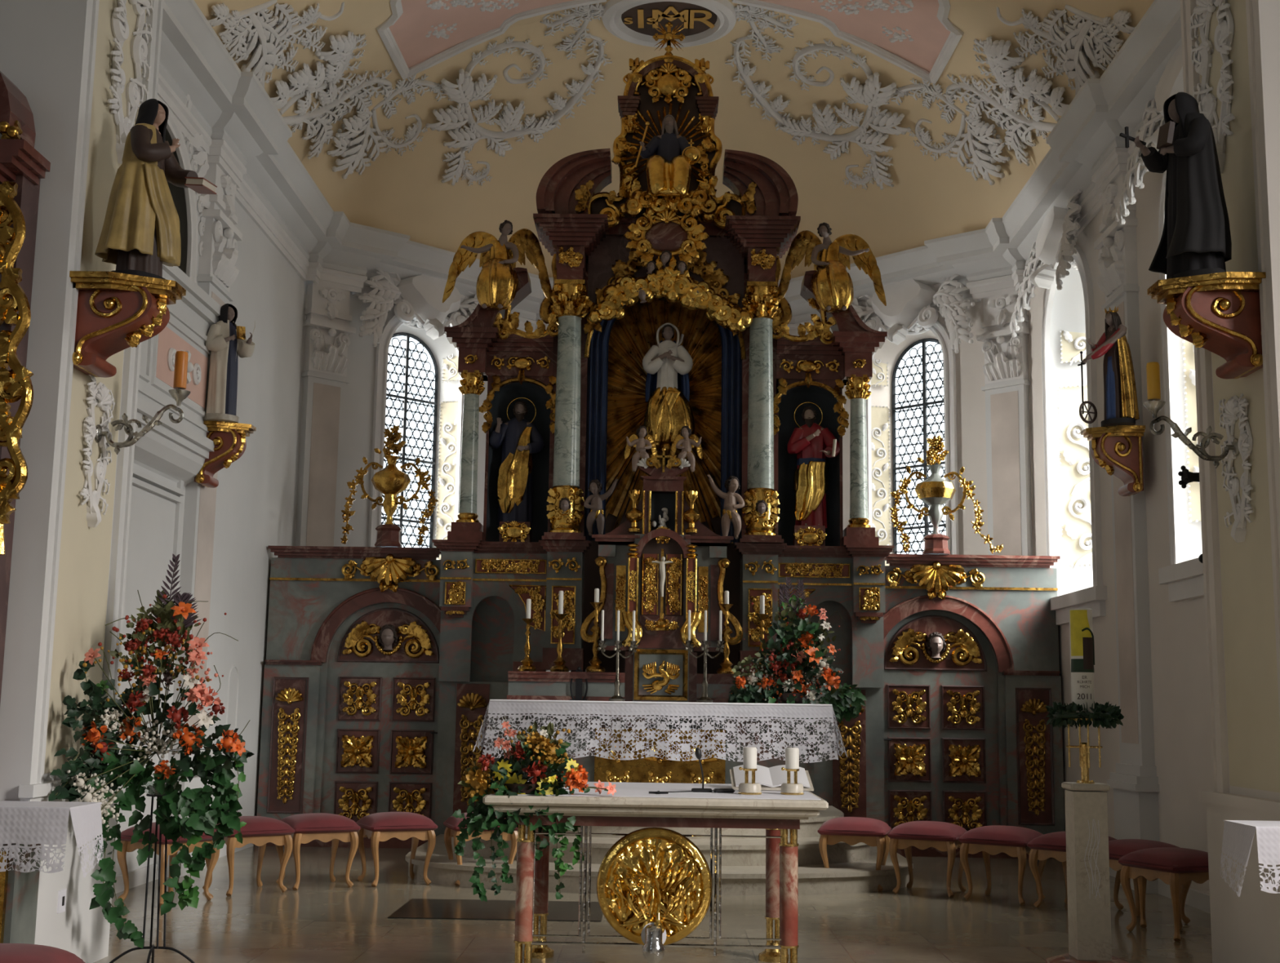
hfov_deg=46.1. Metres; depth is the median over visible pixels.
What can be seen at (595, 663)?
candlestick
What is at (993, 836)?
cushion
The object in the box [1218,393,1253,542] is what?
trim
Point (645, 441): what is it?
statue
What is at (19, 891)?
altar
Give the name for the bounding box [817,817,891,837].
cushion
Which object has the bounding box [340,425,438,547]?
vase
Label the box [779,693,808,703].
bowl
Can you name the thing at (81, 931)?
trim
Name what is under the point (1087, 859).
pedestal
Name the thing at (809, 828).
step
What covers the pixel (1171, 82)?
trim
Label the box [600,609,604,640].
candle
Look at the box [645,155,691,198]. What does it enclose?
drape
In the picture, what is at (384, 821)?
cushion
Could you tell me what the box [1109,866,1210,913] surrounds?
baseboard
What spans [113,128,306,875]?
wall
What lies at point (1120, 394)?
saint statue
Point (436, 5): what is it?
trim
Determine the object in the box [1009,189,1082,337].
trim
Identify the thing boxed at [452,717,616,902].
bouquet
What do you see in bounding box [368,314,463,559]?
window
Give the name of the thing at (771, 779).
book
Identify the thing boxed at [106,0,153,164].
trim
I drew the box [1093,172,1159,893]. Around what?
pilaster
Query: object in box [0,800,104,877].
altar cloth
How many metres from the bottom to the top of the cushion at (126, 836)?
0.125 m
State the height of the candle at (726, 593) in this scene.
0.124 m
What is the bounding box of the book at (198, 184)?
[184,177,217,194]
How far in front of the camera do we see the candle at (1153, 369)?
8.02 m
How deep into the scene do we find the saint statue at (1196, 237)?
7.77 m
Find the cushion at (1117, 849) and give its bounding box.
[1108,839,1179,860]
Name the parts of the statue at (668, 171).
globe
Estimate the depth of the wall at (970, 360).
16.66 m
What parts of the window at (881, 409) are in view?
jamb panel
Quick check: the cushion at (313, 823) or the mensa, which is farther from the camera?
the mensa
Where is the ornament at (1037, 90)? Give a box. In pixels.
[207,0,1135,190]
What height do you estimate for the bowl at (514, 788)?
0.050 m
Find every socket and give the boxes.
[57,888,66,914]
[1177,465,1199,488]
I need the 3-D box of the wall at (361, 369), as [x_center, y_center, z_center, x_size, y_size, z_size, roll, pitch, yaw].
[-2.535,0.597,17.199,3.253,6.600,0.040,9,-12,-44]
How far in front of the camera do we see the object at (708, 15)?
15.83 m
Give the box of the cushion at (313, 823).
[280,813,360,833]
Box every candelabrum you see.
[597,640,638,701]
[684,640,725,702]
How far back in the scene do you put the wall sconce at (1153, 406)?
7.99 m
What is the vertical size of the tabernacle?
2.395 m
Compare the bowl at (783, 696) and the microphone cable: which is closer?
the microphone cable
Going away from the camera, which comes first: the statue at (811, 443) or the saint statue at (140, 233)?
the saint statue at (140, 233)
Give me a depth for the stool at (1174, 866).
9.47 m
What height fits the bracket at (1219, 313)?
0.467 m
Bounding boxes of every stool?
[0,943,84,962]
[116,822,219,906]
[202,816,294,896]
[275,813,360,890]
[355,812,437,887]
[443,813,518,886]
[817,817,891,891]
[887,821,967,897]
[957,825,1046,905]
[1026,831,1124,910]
[1108,839,1191,928]
[1118,847,1208,942]
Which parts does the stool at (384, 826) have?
leg, leg, leg, leg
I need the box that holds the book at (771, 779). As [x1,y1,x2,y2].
[729,764,813,791]
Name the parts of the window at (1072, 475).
jamb panel, sill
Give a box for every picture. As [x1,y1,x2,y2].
[1070,609,1091,656]
[1071,658,1094,672]
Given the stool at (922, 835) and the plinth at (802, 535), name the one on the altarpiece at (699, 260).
the plinth at (802, 535)
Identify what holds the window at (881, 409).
in the wall at (970, 360)
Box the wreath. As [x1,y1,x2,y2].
[1044,701,1124,729]
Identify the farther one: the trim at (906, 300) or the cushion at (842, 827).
the trim at (906, 300)
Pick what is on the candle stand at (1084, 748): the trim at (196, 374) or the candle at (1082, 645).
the candle at (1082, 645)
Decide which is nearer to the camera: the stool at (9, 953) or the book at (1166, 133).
the stool at (9, 953)
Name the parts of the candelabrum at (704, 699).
arm, stem, arm, arm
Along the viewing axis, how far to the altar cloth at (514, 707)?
12.81 m
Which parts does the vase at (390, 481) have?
handle, handle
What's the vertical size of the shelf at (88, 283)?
0.075 m
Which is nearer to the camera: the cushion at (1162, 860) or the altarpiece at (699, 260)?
the cushion at (1162, 860)
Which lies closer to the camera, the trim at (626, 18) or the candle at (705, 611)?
the candle at (705, 611)
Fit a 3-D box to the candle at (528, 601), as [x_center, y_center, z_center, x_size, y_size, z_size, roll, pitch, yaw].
[-1.047,1.197,14.143,0.044,0.185,0.043,1,-8,1]
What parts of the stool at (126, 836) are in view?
leg, leg, leg, leg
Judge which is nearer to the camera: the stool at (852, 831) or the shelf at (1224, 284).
the shelf at (1224, 284)
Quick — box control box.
[712,788,734,793]
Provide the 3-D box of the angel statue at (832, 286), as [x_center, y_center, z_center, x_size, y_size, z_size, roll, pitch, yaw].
[1.919,-2.112,14.858,1.126,0.921,0.536,1,-8,1]
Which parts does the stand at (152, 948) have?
leg, rod, leg, leg, rod, rod, rod, leg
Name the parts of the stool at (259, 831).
leg, leg, leg, leg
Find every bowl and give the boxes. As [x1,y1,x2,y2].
[503,783,539,794]
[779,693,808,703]
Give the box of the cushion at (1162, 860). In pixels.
[1118,847,1208,873]
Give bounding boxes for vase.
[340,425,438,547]
[889,435,1003,555]
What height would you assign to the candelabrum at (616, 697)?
0.543 m
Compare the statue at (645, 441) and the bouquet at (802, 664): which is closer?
the bouquet at (802, 664)
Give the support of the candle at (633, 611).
on the candelabrum at (616, 697)
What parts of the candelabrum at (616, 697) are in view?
arm, stem, arm, arm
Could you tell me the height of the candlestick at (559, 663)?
0.536 m
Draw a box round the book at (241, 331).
[236,325,245,339]
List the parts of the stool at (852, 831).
leg, leg, leg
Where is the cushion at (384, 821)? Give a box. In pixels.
[355,812,437,831]
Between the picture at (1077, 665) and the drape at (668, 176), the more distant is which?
the drape at (668, 176)
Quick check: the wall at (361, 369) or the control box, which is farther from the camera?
the wall at (361, 369)
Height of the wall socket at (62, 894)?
0.110 m
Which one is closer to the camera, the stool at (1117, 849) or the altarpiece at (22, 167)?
the altarpiece at (22, 167)
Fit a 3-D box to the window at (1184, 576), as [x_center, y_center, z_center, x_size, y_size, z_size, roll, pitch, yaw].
[4.368,-1.021,10.860,0.711,3.660,1.980,1,-8,1]
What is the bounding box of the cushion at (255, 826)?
[213,816,294,837]
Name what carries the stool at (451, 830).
on the floor
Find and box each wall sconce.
[94,388,191,454]
[1142,400,1239,468]
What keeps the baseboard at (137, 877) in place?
attached to the wall at (257, 494)
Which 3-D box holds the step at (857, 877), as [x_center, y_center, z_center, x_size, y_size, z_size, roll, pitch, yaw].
[0.157,3.228,12.728,4.149,0.160,3.070,1,-8,1]
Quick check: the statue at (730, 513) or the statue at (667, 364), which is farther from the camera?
the statue at (667, 364)
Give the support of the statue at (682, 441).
attached to the altarpiece at (699, 260)
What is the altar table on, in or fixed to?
on the floor
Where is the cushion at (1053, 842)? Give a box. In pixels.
[1026,831,1116,852]
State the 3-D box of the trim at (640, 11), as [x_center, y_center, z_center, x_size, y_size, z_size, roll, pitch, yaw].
[0.008,-4.882,15.867,0.061,0.008,0.423,1,-8,1]
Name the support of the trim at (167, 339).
attached to the wall at (257, 494)
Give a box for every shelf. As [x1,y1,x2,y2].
[69,271,186,305]
[203,420,256,436]
[1080,425,1145,440]
[1146,271,1266,304]
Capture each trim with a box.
[17,0,163,962]
[44,0,146,773]
[80,374,115,528]
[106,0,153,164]
[132,467,239,879]
[133,264,221,486]
[155,326,208,408]
[157,72,1164,336]
[157,93,210,282]
[159,0,1182,324]
[166,163,242,877]
[167,347,201,384]
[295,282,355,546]
[358,268,478,346]
[376,0,964,84]
[388,0,950,72]
[425,0,913,42]
[601,0,737,48]
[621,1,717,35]
[624,17,632,23]
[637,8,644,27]
[646,17,655,24]
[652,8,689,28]
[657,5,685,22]
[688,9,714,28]
[830,274,974,353]
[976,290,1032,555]
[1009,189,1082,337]
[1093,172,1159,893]
[1115,43,1183,225]
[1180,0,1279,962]
[1189,0,1235,173]
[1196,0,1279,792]
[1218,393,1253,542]
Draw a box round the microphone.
[691,747,712,792]
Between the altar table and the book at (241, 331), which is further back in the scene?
the book at (241, 331)
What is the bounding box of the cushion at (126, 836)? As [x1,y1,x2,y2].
[117,822,216,844]
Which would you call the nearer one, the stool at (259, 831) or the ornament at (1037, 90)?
the stool at (259, 831)
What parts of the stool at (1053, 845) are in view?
leg, leg, leg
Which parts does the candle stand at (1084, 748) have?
rod, rod, rod, rod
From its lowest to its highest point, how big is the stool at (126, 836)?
0.544 m
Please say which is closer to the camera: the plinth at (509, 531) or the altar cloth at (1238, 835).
the altar cloth at (1238, 835)
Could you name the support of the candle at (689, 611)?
on the candelabrum at (704, 699)
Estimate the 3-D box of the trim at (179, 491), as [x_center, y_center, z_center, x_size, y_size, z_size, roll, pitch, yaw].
[-3.745,1.415,11.601,0.074,3.300,4.862,1,-8,1]
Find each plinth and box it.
[497,520,531,542]
[792,525,826,549]
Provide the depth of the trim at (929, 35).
15.27 m
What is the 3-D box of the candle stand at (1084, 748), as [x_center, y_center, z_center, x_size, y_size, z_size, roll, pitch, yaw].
[2.498,1.508,8.457,0.160,0.369,0.160,-7,-11,41]
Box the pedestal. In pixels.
[1045,782,1130,962]
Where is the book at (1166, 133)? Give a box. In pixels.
[1156,120,1175,150]
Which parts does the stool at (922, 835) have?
leg, leg, leg, leg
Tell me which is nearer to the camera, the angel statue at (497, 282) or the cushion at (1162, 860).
the cushion at (1162, 860)
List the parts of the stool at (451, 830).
leg, leg, leg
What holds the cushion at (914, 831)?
on the stool at (922, 835)
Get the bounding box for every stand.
[109,793,194,962]
[569,666,587,701]
[1066,718,1102,783]
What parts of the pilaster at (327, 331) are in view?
shaft panel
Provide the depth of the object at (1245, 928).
7.72 m
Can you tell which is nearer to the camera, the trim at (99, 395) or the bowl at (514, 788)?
the bowl at (514, 788)
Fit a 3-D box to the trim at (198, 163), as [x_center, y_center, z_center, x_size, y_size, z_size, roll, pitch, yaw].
[-3.682,-2.414,11.790,0.086,1.692,2.310,1,-8,1]
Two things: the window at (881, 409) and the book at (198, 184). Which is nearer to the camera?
the book at (198, 184)
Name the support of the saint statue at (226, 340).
on the bracket at (228, 438)
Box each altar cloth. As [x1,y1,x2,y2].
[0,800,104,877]
[472,699,847,763]
[1219,820,1279,897]
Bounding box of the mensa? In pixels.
[515,713,805,784]
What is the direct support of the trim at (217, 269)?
attached to the wall at (257, 494)
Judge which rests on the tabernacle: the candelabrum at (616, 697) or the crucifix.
the crucifix
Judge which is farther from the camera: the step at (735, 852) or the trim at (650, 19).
the trim at (650, 19)
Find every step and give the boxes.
[404,834,913,896]
[451,834,870,866]
[525,805,844,839]
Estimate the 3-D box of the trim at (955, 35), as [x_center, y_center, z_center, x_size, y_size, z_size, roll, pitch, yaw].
[0.292,-4.690,15.029,5.756,0.777,1.696,1,-8,1]
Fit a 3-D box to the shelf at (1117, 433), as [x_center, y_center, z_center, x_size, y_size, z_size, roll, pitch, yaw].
[3.809,-0.380,12.188,0.431,0.075,0.440,1,-8,1]
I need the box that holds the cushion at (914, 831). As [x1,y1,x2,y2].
[887,821,967,841]
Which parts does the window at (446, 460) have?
jamb panel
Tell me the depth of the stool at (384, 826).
11.62 m
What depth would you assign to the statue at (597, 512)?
14.59 m
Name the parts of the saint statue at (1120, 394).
crown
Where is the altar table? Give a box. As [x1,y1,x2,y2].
[482,791,828,962]
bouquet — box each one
[48,553,254,948]
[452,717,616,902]
[728,576,866,724]
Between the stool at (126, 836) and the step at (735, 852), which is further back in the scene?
the step at (735, 852)
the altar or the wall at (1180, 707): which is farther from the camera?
the wall at (1180, 707)
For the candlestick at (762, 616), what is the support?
on the altarpiece at (699, 260)
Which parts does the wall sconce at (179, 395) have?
arm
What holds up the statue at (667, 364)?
attached to the altarpiece at (699, 260)
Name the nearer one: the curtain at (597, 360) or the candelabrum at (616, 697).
the candelabrum at (616, 697)
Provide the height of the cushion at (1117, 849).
0.125 m
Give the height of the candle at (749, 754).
0.108 m
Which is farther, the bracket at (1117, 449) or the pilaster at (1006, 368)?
the pilaster at (1006, 368)
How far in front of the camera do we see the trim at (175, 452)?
11.59 m
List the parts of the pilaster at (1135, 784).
shaft panel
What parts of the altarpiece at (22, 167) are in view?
panel, cornice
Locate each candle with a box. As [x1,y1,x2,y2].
[173,351,188,389]
[525,599,531,618]
[558,591,563,613]
[594,588,599,602]
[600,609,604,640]
[616,610,619,640]
[632,610,635,640]
[688,609,690,640]
[703,610,706,640]
[719,610,721,640]
[724,591,728,604]
[742,747,756,768]
[760,595,764,613]
[785,747,799,768]
[1068,608,1094,713]
[1146,361,1160,400]
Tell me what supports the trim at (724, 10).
attached to the vault
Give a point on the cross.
(657, 792)
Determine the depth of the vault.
16.79 m
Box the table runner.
[489,781,821,799]
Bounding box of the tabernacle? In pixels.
[580,447,742,702]
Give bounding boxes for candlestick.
[517,618,536,671]
[550,613,568,671]
[585,602,604,672]
[716,604,734,674]
[754,613,768,675]
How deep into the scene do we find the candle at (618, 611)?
13.67 m
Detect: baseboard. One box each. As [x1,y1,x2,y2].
[112,843,253,894]
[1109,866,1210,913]
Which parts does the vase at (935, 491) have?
handle, handle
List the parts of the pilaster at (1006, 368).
shaft panel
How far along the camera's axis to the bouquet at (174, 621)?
7.83 m
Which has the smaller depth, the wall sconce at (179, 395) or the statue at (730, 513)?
the wall sconce at (179, 395)
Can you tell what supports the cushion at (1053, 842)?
on the stool at (1053, 845)
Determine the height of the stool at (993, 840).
0.544 m
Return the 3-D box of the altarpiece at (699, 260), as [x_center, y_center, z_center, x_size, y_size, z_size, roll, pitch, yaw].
[0.239,-0.597,14.883,4.490,8.362,1.530,1,-8,1]
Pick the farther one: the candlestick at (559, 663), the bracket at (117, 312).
the candlestick at (559, 663)
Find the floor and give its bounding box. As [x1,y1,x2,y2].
[93,844,1212,962]
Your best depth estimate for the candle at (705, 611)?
13.66 m
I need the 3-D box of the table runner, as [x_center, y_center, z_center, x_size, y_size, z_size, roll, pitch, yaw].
[0.085,1.664,8.123,1.640,0.003,1.360,1,-8,1]
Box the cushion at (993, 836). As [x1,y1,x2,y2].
[957,825,1043,847]
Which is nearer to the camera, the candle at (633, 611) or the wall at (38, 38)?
the wall at (38, 38)
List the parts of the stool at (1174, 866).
leg, leg, leg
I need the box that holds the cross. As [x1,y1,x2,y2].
[648,791,668,794]
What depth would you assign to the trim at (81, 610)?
7.97 m
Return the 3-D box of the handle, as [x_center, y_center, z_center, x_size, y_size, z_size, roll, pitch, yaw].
[3.161,0.432,8.436,0.056,0.056,0.056,1,-8,1]
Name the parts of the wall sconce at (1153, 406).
arm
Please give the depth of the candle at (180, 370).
8.11 m
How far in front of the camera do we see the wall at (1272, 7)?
7.64 m
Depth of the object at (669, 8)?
15.76 m
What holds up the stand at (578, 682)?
on the altar cloth at (514, 707)
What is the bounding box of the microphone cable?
[668,791,692,792]
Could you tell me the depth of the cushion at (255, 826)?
10.99 m
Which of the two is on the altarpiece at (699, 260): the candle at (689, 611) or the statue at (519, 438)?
the statue at (519, 438)
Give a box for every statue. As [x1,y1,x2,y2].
[94,98,217,279]
[203,303,255,422]
[442,219,552,311]
[488,397,544,526]
[583,479,618,536]
[624,425,657,471]
[634,114,700,198]
[642,322,694,455]
[670,425,702,472]
[706,474,744,539]
[776,222,886,312]
[786,401,839,528]
[1077,306,1139,426]
[1119,92,1231,279]
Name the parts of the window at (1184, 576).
architrave, sill, jamb panel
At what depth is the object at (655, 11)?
15.82 m
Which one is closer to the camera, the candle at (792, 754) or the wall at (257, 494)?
the candle at (792, 754)
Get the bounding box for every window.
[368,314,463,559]
[866,315,959,565]
[1041,244,1106,625]
[1158,170,1204,602]
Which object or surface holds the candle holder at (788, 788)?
on the table runner
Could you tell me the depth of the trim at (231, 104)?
14.01 m
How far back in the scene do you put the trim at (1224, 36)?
8.27 m
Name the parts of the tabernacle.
panel, door, pelican frame, door, panel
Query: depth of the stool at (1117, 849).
10.10 m
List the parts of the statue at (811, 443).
sash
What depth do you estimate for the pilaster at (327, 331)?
16.31 m
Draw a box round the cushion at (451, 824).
[443,813,518,831]
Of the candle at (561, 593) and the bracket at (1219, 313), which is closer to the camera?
the bracket at (1219, 313)
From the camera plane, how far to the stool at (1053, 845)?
10.78 m
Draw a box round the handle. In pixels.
[1198,554,1202,563]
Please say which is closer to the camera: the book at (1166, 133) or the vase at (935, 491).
the book at (1166, 133)
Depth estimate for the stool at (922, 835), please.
11.48 m
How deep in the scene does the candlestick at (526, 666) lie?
14.06 m
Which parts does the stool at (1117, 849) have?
leg, leg, leg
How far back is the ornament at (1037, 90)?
15.77 m
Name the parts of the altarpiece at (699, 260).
pedestal cornice, panel frame, carved panel, tall panel, panel frame, pedestal cornice, carved panel, spandrel panel, pedestal cornice, panel frame, carved panel, cartouche frame, attic cornice, pedestal cornice, carved panel, panel frame, spandrel panel, pedestal cornice, carved panel, panel frame, tall panel, pedestal cornice, carved panel, panel frame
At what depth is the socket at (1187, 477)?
8.50 m
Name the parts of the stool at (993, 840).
leg, leg, leg, leg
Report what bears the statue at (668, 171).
on the altarpiece at (699, 260)
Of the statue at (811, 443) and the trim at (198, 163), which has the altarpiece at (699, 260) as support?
the statue at (811, 443)
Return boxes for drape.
[497,426,532,513]
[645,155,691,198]
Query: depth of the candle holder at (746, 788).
7.76 m
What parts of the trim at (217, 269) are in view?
shaft panel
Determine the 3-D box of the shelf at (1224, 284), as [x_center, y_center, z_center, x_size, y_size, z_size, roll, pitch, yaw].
[2.924,-0.983,7.811,0.520,0.075,0.500,1,-8,1]
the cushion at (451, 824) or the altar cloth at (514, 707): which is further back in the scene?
the altar cloth at (514, 707)
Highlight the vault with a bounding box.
[194,0,1154,279]
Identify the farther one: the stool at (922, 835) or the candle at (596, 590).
the candle at (596, 590)
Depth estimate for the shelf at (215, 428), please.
12.33 m
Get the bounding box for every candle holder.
[737,767,761,795]
[780,767,804,795]
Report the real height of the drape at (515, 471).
0.878 m
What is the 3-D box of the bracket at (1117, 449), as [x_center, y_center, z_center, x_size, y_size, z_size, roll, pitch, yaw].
[3.806,-0.159,12.155,0.431,0.528,0.440,1,-8,1]
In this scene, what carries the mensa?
on the step at (809, 828)
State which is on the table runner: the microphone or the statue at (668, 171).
the microphone
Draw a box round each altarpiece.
[0,71,50,702]
[431,21,893,836]
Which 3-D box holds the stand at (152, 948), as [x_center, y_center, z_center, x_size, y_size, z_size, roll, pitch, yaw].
[-2.521,2.085,7.827,0.375,0.900,0.342,-5,-10,33]
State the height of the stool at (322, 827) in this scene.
0.544 m
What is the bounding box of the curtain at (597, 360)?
[584,304,742,542]
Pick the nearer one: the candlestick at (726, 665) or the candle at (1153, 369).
the candle at (1153, 369)
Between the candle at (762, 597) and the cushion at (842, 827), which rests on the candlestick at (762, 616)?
the candle at (762, 597)
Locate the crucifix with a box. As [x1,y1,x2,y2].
[650,549,674,631]
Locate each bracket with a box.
[69,271,186,377]
[194,420,256,488]
[1080,425,1145,496]
[1146,271,1266,379]
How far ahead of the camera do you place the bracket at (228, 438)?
12.33 m
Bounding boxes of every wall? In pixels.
[0,0,146,800]
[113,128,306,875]
[293,280,487,546]
[842,293,1034,688]
[1027,164,1212,894]
[1197,0,1279,800]
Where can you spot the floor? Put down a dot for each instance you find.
(323, 921)
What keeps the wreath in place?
on the candle stand at (1084, 748)
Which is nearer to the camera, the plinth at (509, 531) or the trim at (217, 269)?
the trim at (217, 269)
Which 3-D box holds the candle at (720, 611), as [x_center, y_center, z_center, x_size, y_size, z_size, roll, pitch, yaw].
[0.732,1.310,13.667,0.024,0.278,0.024,1,-8,1]
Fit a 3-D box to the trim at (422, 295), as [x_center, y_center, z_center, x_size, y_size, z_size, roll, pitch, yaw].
[-2.414,-2.074,17.471,2.176,1.432,0.484,9,-12,-44]
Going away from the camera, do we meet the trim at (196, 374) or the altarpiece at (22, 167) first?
the altarpiece at (22, 167)
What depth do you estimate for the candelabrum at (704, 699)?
13.62 m
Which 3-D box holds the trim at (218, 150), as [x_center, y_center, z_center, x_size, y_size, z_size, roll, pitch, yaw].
[0.247,-2.592,13.830,7.860,0.200,9.800,1,-8,1]

